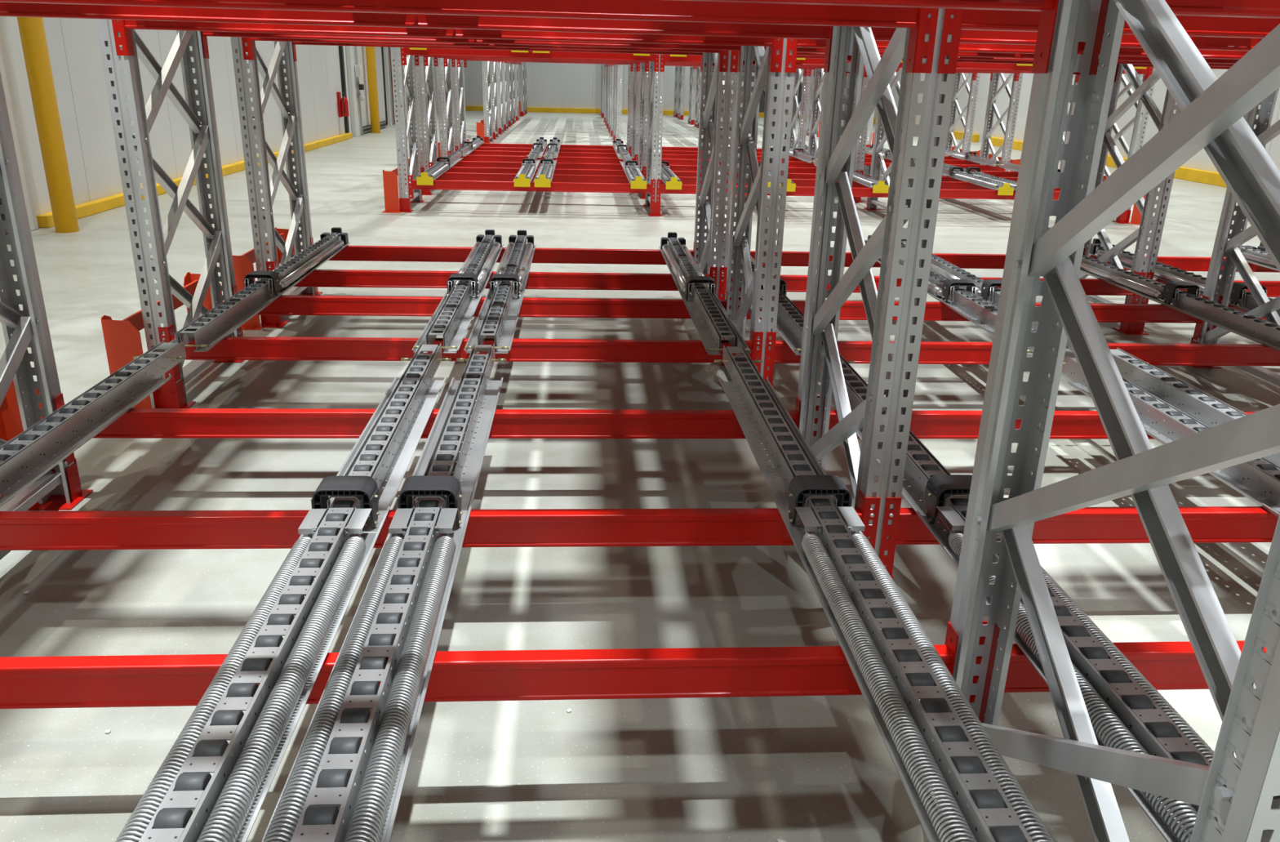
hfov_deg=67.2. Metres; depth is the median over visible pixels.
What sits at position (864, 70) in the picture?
beam
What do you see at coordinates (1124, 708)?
track
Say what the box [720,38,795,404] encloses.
frame
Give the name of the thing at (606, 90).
frame
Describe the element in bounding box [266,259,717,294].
beam
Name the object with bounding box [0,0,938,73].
beam
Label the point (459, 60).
beam
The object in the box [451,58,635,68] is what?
beam
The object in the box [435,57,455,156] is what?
frame
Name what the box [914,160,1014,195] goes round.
track
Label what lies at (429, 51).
beam
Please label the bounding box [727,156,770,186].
track
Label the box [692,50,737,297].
frame
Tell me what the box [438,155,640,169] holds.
beam
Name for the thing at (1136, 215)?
guard
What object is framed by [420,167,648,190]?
beam
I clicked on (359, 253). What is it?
beam
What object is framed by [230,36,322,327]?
frame
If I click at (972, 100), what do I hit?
frame
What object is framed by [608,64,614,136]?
frame
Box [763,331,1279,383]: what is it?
beam
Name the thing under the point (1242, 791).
frame
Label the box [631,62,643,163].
frame
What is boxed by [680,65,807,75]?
beam
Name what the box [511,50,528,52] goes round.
track
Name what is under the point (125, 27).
beam
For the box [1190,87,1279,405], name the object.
frame
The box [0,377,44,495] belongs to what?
guard
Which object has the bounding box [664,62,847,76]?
beam
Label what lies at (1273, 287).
beam
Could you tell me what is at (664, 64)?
beam
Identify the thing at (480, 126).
guard
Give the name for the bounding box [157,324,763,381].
beam
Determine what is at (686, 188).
beam
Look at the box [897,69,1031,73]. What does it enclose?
beam
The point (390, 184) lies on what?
guard
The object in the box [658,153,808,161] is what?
beam
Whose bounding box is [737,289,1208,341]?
beam
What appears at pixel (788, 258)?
beam
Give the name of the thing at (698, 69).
frame
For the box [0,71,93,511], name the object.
frame
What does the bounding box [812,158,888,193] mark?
track
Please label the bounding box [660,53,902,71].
beam
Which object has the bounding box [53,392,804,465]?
beam
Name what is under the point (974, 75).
beam
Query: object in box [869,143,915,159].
track
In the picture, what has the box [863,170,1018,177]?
beam
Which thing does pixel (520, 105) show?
guard
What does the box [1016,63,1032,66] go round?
track
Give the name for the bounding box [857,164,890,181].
track
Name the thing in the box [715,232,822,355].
track
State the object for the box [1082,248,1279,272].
beam
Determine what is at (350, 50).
door
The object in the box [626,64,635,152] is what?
frame
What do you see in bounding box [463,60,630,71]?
beam
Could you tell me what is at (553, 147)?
track
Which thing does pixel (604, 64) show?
frame
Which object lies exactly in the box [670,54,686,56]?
track
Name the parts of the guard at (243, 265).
guard plate, foot plate, rail, guard plate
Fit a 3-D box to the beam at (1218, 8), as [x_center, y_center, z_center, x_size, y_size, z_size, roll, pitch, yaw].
[2.090,-0.719,1.725,2.677,0.250,0.064,0,20,-4]
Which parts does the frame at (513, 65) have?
post, post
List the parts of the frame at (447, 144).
post, post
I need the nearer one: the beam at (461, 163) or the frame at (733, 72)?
the beam at (461, 163)
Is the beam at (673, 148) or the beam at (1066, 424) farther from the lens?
the beam at (673, 148)
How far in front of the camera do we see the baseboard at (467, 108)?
36.20 m
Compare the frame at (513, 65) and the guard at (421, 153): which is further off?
the frame at (513, 65)
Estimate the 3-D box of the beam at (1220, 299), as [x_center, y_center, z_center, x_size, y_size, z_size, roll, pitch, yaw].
[4.542,-0.577,5.511,2.677,0.250,0.064,0,20,-4]
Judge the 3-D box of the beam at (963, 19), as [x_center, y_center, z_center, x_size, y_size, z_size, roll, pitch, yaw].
[2.049,-0.955,2.373,2.677,0.250,0.064,0,20,-4]
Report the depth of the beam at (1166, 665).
2.09 m
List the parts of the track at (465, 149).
rail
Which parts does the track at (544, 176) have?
rail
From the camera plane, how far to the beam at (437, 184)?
10.51 m
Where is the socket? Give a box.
[358,84,364,89]
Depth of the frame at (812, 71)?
25.87 m
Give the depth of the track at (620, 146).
14.49 m
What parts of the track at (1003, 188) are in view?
rail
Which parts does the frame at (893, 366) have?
post, post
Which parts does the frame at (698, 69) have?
post, post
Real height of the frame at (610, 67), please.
4.800 m
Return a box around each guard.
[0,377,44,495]
[100,271,222,408]
[232,226,301,329]
[382,163,411,213]
[408,152,426,179]
[432,142,446,160]
[476,120,485,142]
[519,102,521,115]
[951,146,980,155]
[987,153,1020,171]
[1102,175,1146,224]
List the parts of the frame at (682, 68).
post, post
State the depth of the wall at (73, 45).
11.08 m
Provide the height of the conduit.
3.980 m
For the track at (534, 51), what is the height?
0.133 m
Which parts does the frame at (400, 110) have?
post, plate, post, plate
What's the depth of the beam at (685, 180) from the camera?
11.50 m
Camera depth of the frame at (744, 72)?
21.08 m
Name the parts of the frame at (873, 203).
plate, post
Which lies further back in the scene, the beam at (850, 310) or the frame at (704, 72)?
the frame at (704, 72)
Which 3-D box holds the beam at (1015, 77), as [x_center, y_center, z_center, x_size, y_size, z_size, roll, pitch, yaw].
[4.033,-4.949,13.570,2.677,0.250,0.064,0,20,-4]
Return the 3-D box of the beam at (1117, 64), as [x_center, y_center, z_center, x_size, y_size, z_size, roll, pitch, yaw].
[4.482,-2.385,6.503,2.677,0.250,0.064,0,20,-4]
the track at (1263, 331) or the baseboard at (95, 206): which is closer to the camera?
the track at (1263, 331)
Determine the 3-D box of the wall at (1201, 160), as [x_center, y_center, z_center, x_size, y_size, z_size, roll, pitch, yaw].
[9.481,-8.634,15.693,0.200,9.000,42.200,0,20,-4]
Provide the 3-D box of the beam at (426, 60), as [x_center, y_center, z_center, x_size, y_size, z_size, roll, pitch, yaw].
[-1.230,-4.340,11.519,2.677,0.250,0.064,0,20,-4]
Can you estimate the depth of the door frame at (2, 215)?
8.39 m
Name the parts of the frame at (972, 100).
post, post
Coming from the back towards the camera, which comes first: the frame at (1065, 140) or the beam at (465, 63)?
the beam at (465, 63)
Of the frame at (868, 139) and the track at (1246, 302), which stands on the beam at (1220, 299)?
the track at (1246, 302)
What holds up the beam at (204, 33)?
attached to the frame at (757, 180)
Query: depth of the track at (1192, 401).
3.67 m
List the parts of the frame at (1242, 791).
post, post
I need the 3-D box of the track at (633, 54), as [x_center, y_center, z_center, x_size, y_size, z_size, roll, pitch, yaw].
[-0.157,-4.885,12.821,0.190,0.133,5.913,0,20,-4]
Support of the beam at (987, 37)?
attached to the frame at (893, 366)
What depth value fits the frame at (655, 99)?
10.53 m
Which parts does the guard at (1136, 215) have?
guard plate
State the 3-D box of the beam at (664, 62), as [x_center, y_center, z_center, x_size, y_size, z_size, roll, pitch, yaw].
[1.498,-4.100,11.043,2.677,0.250,0.064,0,20,-4]
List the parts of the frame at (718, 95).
post, post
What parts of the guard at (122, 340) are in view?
guard plate, rail, guard plate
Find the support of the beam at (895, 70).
attached to the frame at (816, 91)
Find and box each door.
[0,23,38,233]
[345,45,407,136]
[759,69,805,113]
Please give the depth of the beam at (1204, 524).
2.77 m
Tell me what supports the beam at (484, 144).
attached to the frame at (460, 134)
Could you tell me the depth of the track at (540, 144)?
14.41 m
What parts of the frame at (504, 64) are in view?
post, post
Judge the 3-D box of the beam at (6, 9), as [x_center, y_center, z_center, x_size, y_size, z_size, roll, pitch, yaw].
[-0.689,-1.249,2.997,2.677,0.250,0.064,0,20,-4]
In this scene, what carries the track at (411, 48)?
on the beam at (429, 51)
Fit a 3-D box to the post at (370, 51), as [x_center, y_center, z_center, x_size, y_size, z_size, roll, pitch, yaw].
[-6.145,-11.024,21.293,0.210,8.950,0.210,0,20,-4]
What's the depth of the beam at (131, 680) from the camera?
2.01 m
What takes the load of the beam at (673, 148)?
attached to the frame at (798, 108)
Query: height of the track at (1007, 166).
0.167 m
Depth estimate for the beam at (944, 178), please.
12.30 m
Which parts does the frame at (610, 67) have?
post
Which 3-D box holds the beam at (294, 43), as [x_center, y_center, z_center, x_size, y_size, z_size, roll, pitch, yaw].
[-0.889,-2.396,6.158,2.677,0.250,0.064,0,20,-4]
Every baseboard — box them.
[35,133,352,227]
[451,105,810,118]
[869,117,1226,187]
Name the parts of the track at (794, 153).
rail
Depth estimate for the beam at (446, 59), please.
13.21 m
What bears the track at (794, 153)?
on the beam at (664, 156)
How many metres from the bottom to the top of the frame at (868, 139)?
4.800 m
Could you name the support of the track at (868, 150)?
on the beam at (866, 160)
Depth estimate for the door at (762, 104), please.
36.55 m
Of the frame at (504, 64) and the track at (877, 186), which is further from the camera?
the frame at (504, 64)
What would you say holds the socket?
attached to the conduit
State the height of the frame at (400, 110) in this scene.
4.800 m
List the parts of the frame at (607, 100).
post, post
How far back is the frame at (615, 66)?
21.83 m
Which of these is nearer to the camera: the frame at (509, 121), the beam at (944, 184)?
the beam at (944, 184)
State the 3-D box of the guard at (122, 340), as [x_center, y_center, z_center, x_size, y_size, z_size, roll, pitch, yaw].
[-2.279,-0.407,4.687,0.190,0.448,1.088,0,20,-4]
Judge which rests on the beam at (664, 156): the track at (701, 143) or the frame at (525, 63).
the track at (701, 143)
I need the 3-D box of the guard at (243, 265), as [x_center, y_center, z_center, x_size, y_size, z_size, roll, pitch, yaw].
[-2.372,-0.935,6.141,0.190,0.448,1.088,0,20,-4]
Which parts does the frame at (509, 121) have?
post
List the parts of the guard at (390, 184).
guard plate, foot plate, rail, guard plate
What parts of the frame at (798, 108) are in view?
post, post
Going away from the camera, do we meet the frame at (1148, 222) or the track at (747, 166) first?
the frame at (1148, 222)
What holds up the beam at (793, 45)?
attached to the frame at (757, 180)
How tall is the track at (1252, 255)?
0.122 m
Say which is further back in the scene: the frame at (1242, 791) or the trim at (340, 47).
the trim at (340, 47)
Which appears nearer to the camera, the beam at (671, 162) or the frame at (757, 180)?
the frame at (757, 180)
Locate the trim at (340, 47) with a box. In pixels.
[338,45,387,133]
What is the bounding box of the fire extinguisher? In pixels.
[336,92,349,117]
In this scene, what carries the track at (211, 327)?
on the beam at (351, 305)
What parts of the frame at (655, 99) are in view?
post, plate, post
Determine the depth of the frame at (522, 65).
32.65 m
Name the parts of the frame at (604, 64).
post, post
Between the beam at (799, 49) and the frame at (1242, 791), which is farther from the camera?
the beam at (799, 49)
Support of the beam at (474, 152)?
attached to the frame at (447, 144)
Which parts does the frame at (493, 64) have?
post, post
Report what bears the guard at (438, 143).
on the floor
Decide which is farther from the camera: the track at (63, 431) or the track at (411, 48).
the track at (411, 48)
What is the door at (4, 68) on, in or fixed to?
in the wall
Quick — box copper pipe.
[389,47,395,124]
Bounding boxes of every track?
[0,341,186,506]
[115,342,451,841]
[164,226,351,351]
[261,342,506,841]
[409,47,426,49]
[412,229,503,353]
[415,151,464,185]
[456,135,484,155]
[463,230,536,353]
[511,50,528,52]
[512,152,541,186]
[527,137,547,157]
[533,50,549,53]
[533,152,557,186]
[543,137,560,158]
[612,138,631,159]
[618,155,647,188]
[633,53,649,55]
[657,159,682,189]
[658,231,751,355]
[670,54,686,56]
[701,142,728,156]
[714,344,1054,841]
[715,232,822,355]
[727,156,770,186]
[746,163,795,191]
[789,147,817,163]
[800,142,816,153]
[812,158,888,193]
[817,352,1217,841]
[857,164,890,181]
[858,146,915,160]
[864,235,1036,356]
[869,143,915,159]
[901,239,1071,348]
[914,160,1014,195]
[942,163,1017,191]
[944,149,1001,166]
[999,161,1061,172]
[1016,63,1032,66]
[1053,346,1279,516]
[1080,254,1279,351]
[1088,238,1279,318]
[1110,347,1279,466]
[1133,66,1146,68]
[1240,245,1278,271]
[1257,241,1266,251]
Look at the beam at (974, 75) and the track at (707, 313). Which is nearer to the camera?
the track at (707, 313)
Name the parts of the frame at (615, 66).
post, post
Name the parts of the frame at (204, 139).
post, plate, post, plate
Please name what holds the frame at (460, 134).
on the floor
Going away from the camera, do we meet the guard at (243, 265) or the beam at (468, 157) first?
the guard at (243, 265)
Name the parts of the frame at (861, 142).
post, plate, post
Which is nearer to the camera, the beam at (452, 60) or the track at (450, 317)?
the track at (450, 317)
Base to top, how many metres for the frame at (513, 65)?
4.800 m
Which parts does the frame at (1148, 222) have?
post, plate, post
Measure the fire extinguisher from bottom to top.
0.502 m
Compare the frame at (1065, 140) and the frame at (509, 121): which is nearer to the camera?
the frame at (1065, 140)
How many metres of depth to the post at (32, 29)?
8.43 m
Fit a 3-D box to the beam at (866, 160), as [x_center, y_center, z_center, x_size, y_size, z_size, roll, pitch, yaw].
[3.951,-3.957,14.829,2.677,0.250,0.064,0,20,-4]
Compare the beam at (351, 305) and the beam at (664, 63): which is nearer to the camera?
the beam at (351, 305)
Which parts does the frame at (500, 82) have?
post, plate, post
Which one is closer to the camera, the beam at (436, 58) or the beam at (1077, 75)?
the beam at (1077, 75)
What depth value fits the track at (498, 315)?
4.99 m
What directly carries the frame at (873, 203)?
on the floor
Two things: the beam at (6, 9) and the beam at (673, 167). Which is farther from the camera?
the beam at (673, 167)
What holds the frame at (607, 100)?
on the floor
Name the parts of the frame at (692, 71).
post, post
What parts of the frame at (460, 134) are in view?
post, post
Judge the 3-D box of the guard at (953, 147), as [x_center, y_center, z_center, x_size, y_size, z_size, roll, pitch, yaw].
[5.354,-4.299,15.993,0.190,0.448,1.088,0,20,-4]
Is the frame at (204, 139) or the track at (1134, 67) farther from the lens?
the track at (1134, 67)
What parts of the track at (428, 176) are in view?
rail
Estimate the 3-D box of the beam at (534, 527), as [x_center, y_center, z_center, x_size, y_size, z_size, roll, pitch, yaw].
[-0.670,0.321,2.663,2.677,0.250,0.064,0,20,-4]
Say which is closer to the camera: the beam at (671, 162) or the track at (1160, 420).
the track at (1160, 420)
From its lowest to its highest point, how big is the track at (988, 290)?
0.122 m
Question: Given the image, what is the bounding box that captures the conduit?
[354,46,365,134]
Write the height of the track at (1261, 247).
0.122 m
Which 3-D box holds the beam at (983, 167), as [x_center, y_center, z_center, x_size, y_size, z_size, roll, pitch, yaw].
[4.001,-3.668,14.032,2.677,0.250,0.064,0,20,-4]
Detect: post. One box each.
[17,17,79,232]
[365,46,380,133]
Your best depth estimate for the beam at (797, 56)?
6.34 m
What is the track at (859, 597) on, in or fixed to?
on the beam at (534, 527)
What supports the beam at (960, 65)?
attached to the frame at (873, 203)
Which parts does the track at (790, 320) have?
rail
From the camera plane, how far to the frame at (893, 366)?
2.68 m
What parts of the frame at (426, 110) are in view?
post, plate, post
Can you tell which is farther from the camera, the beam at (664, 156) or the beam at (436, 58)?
the beam at (664, 156)
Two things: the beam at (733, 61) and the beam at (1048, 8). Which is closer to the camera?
the beam at (1048, 8)
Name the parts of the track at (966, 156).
rail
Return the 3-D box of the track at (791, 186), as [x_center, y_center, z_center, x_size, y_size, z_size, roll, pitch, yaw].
[1.536,-3.138,12.065,0.198,0.167,3.103,0,20,-4]
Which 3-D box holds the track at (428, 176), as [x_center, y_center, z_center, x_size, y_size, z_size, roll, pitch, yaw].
[-2.406,-3.146,11.812,0.198,0.167,3.103,0,20,-4]
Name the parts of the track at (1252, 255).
rail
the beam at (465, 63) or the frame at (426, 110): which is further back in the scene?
the beam at (465, 63)
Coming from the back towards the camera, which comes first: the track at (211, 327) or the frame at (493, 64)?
the frame at (493, 64)
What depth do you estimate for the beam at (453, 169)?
11.96 m
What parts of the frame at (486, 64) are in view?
post, plate, post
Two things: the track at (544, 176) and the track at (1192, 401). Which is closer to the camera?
the track at (1192, 401)
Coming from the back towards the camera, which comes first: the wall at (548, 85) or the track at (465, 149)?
the wall at (548, 85)
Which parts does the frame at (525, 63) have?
post, post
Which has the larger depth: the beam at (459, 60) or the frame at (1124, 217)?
the beam at (459, 60)
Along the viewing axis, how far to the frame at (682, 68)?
33.12 m
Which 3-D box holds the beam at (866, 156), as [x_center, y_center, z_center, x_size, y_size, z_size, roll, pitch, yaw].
[3.909,-4.196,15.487,2.677,0.250,0.064,0,20,-4]
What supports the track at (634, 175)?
on the beam at (446, 175)
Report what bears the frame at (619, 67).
on the floor
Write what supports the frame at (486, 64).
on the floor
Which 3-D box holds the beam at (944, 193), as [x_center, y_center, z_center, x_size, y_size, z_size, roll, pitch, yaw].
[4.201,-2.525,10.881,2.677,0.250,0.064,0,20,-4]
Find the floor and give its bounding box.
[0,110,1279,841]
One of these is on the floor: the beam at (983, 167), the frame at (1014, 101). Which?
the frame at (1014, 101)
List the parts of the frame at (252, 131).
post, plate, post, plate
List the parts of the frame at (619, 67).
post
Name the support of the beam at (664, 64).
attached to the frame at (636, 91)
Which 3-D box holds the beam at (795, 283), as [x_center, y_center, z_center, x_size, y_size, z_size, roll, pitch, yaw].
[1.816,-0.821,5.996,2.677,0.250,0.064,0,20,-4]
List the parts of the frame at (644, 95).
post, plate, post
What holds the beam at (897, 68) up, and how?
attached to the frame at (873, 203)
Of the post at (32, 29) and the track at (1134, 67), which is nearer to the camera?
the post at (32, 29)
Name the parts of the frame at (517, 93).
post, post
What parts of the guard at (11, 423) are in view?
rail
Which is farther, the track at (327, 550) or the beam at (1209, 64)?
the beam at (1209, 64)
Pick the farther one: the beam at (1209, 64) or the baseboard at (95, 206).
the baseboard at (95, 206)
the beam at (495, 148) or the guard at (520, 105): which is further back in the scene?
the guard at (520, 105)
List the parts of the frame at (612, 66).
post, post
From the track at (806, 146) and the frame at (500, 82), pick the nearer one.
the track at (806, 146)
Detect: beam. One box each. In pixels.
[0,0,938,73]
[0,2,835,72]
[0,489,880,550]
[0,621,958,708]
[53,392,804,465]
[111,19,783,72]
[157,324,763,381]
[201,31,744,71]
[232,284,731,333]
[241,37,728,71]
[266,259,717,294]
[292,41,706,71]
[310,236,697,264]
[400,47,658,71]
[408,174,655,202]
[414,55,651,71]
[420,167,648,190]
[423,56,648,71]
[428,162,646,176]
[434,57,643,71]
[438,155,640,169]
[443,57,639,71]
[447,151,637,164]
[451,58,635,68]
[455,146,633,157]
[457,59,633,71]
[460,142,631,153]
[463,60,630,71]
[466,139,628,149]
[631,145,761,152]
[640,155,816,167]
[648,166,858,178]
[650,62,867,76]
[656,179,888,202]
[657,175,871,187]
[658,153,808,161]
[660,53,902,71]
[662,150,800,156]
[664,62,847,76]
[664,62,864,67]
[664,63,823,68]
[664,64,815,75]
[665,164,816,173]
[674,0,1058,73]
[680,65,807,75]
[703,242,1005,271]
[712,55,1033,71]
[718,266,1145,303]
[729,50,1152,71]
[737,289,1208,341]
[752,46,1239,72]
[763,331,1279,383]
[784,38,1248,72]
[804,150,963,159]
[808,68,977,79]
[812,395,1256,461]
[818,70,992,80]
[845,26,1262,73]
[857,157,980,164]
[859,170,1017,182]
[863,161,1006,171]
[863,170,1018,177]
[875,175,1060,191]
[878,497,1278,575]
[896,69,1019,80]
[897,67,1031,71]
[897,68,1079,82]
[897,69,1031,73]
[937,8,1279,73]
[939,189,1060,199]
[955,62,1153,81]
[969,620,1266,723]
[1073,0,1279,75]
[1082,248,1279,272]
[1113,63,1231,82]
[1141,271,1279,303]
[1207,62,1234,66]
[1207,294,1266,330]
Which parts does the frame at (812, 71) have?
post, post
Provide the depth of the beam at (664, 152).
15.25 m
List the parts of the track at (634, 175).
rail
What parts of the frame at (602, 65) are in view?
post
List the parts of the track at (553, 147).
rail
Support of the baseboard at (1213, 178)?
attached to the wall at (1201, 160)
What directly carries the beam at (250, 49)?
attached to the frame at (252, 131)
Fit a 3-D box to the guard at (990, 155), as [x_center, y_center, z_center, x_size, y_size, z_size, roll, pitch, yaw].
[5.447,-3.771,14.539,0.190,0.448,1.088,0,20,-4]
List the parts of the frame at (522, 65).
post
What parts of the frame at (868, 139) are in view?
post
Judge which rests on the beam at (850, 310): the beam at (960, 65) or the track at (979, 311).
the track at (979, 311)
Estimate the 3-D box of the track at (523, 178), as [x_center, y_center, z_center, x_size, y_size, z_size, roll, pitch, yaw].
[-1.368,-3.144,11.879,0.198,0.167,3.103,0,20,-4]
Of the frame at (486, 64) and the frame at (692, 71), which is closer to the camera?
the frame at (486, 64)
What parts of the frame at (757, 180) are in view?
post, post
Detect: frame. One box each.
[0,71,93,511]
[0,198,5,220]
[96,18,244,408]
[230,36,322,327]
[390,47,424,212]
[414,56,438,195]
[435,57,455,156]
[451,59,466,148]
[481,61,493,142]
[489,61,499,139]
[495,61,505,134]
[501,61,509,130]
[506,62,512,126]
[510,62,515,124]
[513,63,519,120]
[520,62,524,115]
[523,62,528,114]
[600,63,601,115]
[601,64,604,117]
[603,64,605,123]
[604,64,608,125]
[605,64,609,128]
[608,64,612,133]
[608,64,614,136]
[611,64,617,140]
[614,64,622,143]
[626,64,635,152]
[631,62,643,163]
[638,62,651,199]
[643,53,664,216]
[672,66,679,117]
[677,66,684,119]
[688,66,696,124]
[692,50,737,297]
[693,66,701,128]
[702,71,706,129]
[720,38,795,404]
[728,71,737,139]
[737,71,744,146]
[785,8,955,579]
[789,68,810,151]
[805,69,822,137]
[807,68,832,157]
[840,69,869,202]
[863,67,902,217]
[865,73,874,146]
[926,0,1279,841]
[944,72,980,155]
[979,72,1023,171]
[1058,74,1078,172]
[1078,63,1181,334]
[1102,66,1155,223]
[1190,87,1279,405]
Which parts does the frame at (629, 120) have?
post, post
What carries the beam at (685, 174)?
attached to the frame at (644, 95)
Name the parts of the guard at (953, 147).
guard plate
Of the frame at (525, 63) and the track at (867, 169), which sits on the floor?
the frame at (525, 63)
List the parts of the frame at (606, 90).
post, post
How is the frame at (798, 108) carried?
on the floor
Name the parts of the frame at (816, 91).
post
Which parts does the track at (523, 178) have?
rail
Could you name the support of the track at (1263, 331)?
on the beam at (850, 310)
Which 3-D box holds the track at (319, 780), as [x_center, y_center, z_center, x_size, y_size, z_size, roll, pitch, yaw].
[-0.557,0.237,2.575,0.198,0.167,3.103,0,20,-4]
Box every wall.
[0,16,443,215]
[442,60,823,113]
[873,68,1279,172]
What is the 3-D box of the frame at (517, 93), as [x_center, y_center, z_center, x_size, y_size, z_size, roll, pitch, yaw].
[-3.785,-11.635,29.261,0.150,4.800,0.978,0,20,-4]
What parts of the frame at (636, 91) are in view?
post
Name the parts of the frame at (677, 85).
post, post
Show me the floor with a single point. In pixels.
(789, 768)
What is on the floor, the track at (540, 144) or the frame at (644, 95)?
the frame at (644, 95)
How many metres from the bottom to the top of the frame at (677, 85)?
4.800 m
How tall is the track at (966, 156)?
0.122 m
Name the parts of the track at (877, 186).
rail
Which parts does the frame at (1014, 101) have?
post, post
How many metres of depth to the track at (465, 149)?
14.34 m
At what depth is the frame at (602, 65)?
32.92 m
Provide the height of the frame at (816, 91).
4.800 m
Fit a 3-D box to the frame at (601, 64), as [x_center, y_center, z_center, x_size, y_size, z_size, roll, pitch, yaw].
[-1.314,-13.332,34.130,0.150,4.800,0.978,0,20,-4]
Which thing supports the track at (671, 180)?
on the beam at (685, 180)
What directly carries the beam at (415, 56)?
attached to the frame at (655, 99)
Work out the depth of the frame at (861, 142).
12.12 m
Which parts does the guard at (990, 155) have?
rail, guard plate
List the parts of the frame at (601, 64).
post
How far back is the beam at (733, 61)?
5.53 m

